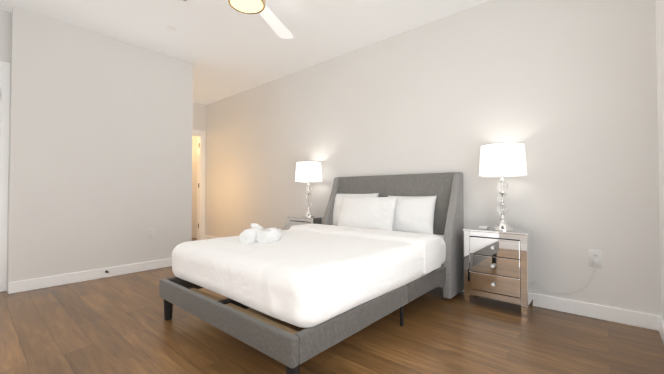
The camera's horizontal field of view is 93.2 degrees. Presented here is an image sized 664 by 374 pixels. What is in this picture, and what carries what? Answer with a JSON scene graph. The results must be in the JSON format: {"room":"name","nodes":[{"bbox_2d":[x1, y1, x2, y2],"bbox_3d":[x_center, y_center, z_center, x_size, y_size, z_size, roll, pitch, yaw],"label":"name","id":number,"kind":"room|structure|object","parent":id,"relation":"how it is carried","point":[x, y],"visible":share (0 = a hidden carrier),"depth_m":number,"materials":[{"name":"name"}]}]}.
{"room":"bedroom","nodes":[
{"label":"bedroom","id":0,"kind":"room"},
{"bbox_2d":[0,9,11,259],"bbox_3d":[-3.415,-0.365,2.876,0.120,2.730,0.670,-1,-1,41],"label":"wall","id":1,"kind":"structure","parent":0,"point":[5,33],"depth_m":3.06,"materials":[{"name":"paint"}]},
{"bbox_2d":[0,61,10,291],"bbox_3d":[-3.408,-0.111,2.865,0.139,2.220,0.629,-1,-1,41],"label":"door frame","id":2,"kind":"structure","parent":1,"relation":"attached to","point":[5,70],"depth_m":3.04,"materials":[{"name":"white wood"}]},
{"bbox_2d":[7,7,192,291],"bbox_3d":[-2.532,-0.352,3.678,0.130,2.730,1.740,-1,-1,41],"label":"wall","id":3,"kind":"structure","parent":0,"point":[100,160],"depth_m":3.45,"materials":[{"name":"paint"}]},
{"bbox_2d":[8,258,171,293],"bbox_3d":[-2.474,0.959,3.616,0.017,0.105,1.754,-1,-1,41],"label":"baseboard","id":4,"kind":"structure","parent":3,"relation":"attached to","point":[38,283],"depth_m":3.37,"materials":[{"name":"white"}]},
{"bbox_2d":[192,102,206,234],"bbox_3d":[-2.954,-0.314,5.937,0.120,2.730,1.130,-1,-1,41],"label":"wall","id":5,"kind":"structure","parent":0,"point":[199,117],"depth_m":6.25,"materials":[{"name":"paint"}]},
{"bbox_2d":[192,129,205,239],"bbox_3d":[-2.936,-0.042,5.950,0.152,2.185,1.030,-1,-1,41],"label":"door frame","id":6,"kind":"structure","parent":5,"relation":"attached to","point":[200,135],"depth_m":6.21,"materials":[{"name":"white wood"}]},
{"bbox_2d":[0,0,489,104],"bbox_3d":[-1.858,-1.771,3.438,8.095,0.100,3.760,-1,-1,41],"label":"ceiling","id":7,"kind":"structure","parent":0,"point":[225,48],"depth_m":3.38,"materials":[{"name":"paint"}]},
{"bbox_2d":[228,0,292,38],"bbox_3d":[-0.525,-1.566,2.337,1.257,0.346,1.382,-1,-1,41],"label":"fan","id":8,"kind":"object","parent":7,"relation":"hanging from","point":[277,26],"visible":1,"depth_m":2.53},
{"bbox_2d":[0,238,663,373],"bbox_3d":[-1.858,1.058,3.391,8.095,0.100,3.760,-1,-1,41],"label":"floor","id":9,"kind":"structure","parent":0,"point":[118,324],"depth_m":2.02,"materials":[{"name":"brown wood"}]},
{"bbox_2d":[287,215,323,229],"bbox_3d":[-0.334,0.701,4.126,0.482,0.640,0.335,-1,-1,41],"label":"nightstand","id":10,"kind":"object","parent":9,"relation":"on","point":[297,220],"visible":0.1,"depth_m":4.02,"materials":[{"name":"silver metal"}]},
{"bbox_2d":[295,160,321,216],"bbox_3d":[-0.307,0.008,4.124,0.354,0.744,0.354,-1,-1,41],"label":"lamp","id":11,"kind":"object","parent":10,"relation":"on","point":[308,172],"visible":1,"depth_m":4.00,"materials":[{"name":"white fabric"}]},
{"bbox_2d":[159,172,463,373],"bbox_3d":[-0.033,0.422,2.704,1.570,1.150,2.168,-1,-1,41],"label":"bed","id":12,"kind":"object","parent":9,"relation":"on","point":[369,250],"visible":1,"depth_m":2.09,"materials":[{"name":"fabric"}]},
{"bbox_2d":[463,226,533,316],"bbox_3d":[1.392,0.676,2.638,0.482,0.640,0.335,-1,-1,41],"label":"nightstand","id":13,"kind":"object","parent":9,"relation":"on","point":[498,265],"visible":1,"depth_m":2.52,"materials":[{"name":"silver metal"}]},
{"bbox_2d":[479,226,487,229],"bbox_3d":[1.294,0.343,2.678,0.065,0.026,0.050,-1,-1,41],"label":"box","id":14,"kind":"object","parent":13,"relation":"on","point":[484,227],"visible":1,"depth_m":2.65,"materials":[{"name":"white plastic"}]},
{"bbox_2d":[479,141,526,230],"bbox_3d":[1.428,-0.017,2.629,0.354,0.744,0.354,-1,-1,41],"label":"lamp","id":15,"kind":"object","parent":13,"relation":"on","point":[502,159],"visible":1,"depth_m":2.52,"materials":[{"name":"white fabric"}]},
{"bbox_2d":[192,0,660,315],"bbox_3d":[-0.669,-0.334,4.792,8.095,2.730,0.120,-1,-1,41],"label":"wall","id":16,"kind":"structure","parent":0,"point":[564,92],"depth_m":2.83,"materials":[{"name":"paint"}]},
{"bbox_2d":[205,235,655,329],"bbox_3d":[-0.143,0.970,4.225,6.345,0.105,0.020,-1,-1,41],"label":"baseboard","id":17,"kind":"structure","parent":16,"relation":"attached to","point":[632,318],"depth_m":2.37,"materials":[{"name":"white"}]},
{"bbox_2d":[589,250,602,267],"bbox_3d":[1.998,0.541,2.377,0.082,0.130,0.031,-1,-1,41],"label":"electrical outlet","id":18,"kind":"object","parent":16,"relation":"attached to","point":[594,254],"visible":0.9,"depth_m":2.38,"materials":[{"name":"white plastic"}]},
{"bbox_2d":[534,257,596,294],"bbox_3d":[1.746,0.601,2.562,0.630,0.504,0.027,-1,-1,41],"label":"lamp cord","id":19,"kind":"object","parent":18,"relation":"attached to","point":[573,292],"visible":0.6,"depth_m":2.43,"materials":[{"name":"white plastic"}]},
{"bbox_2d":[655,0,663,321],"bbox_3d":[1.123,-0.401,0.765,0.120,2.730,3.640,-1,-1,41],"label":"wall","id":20,"kind":"structure","parent":0,"point":[659,6],"depth_m":2.07,"materials":[{"name":"paint"}]},
{"bbox_2d":[656,315,663,342],"bbox_3d":[1.107,0.913,0.829,0.015,0.105,3.450,-1,-1,41],"label":"baseboard","id":21,"kind":"structure","parent":20,"relation":"attached to","point":[659,322],"depth_m":2.08,"materials":[{"name":"white"}]}
]}

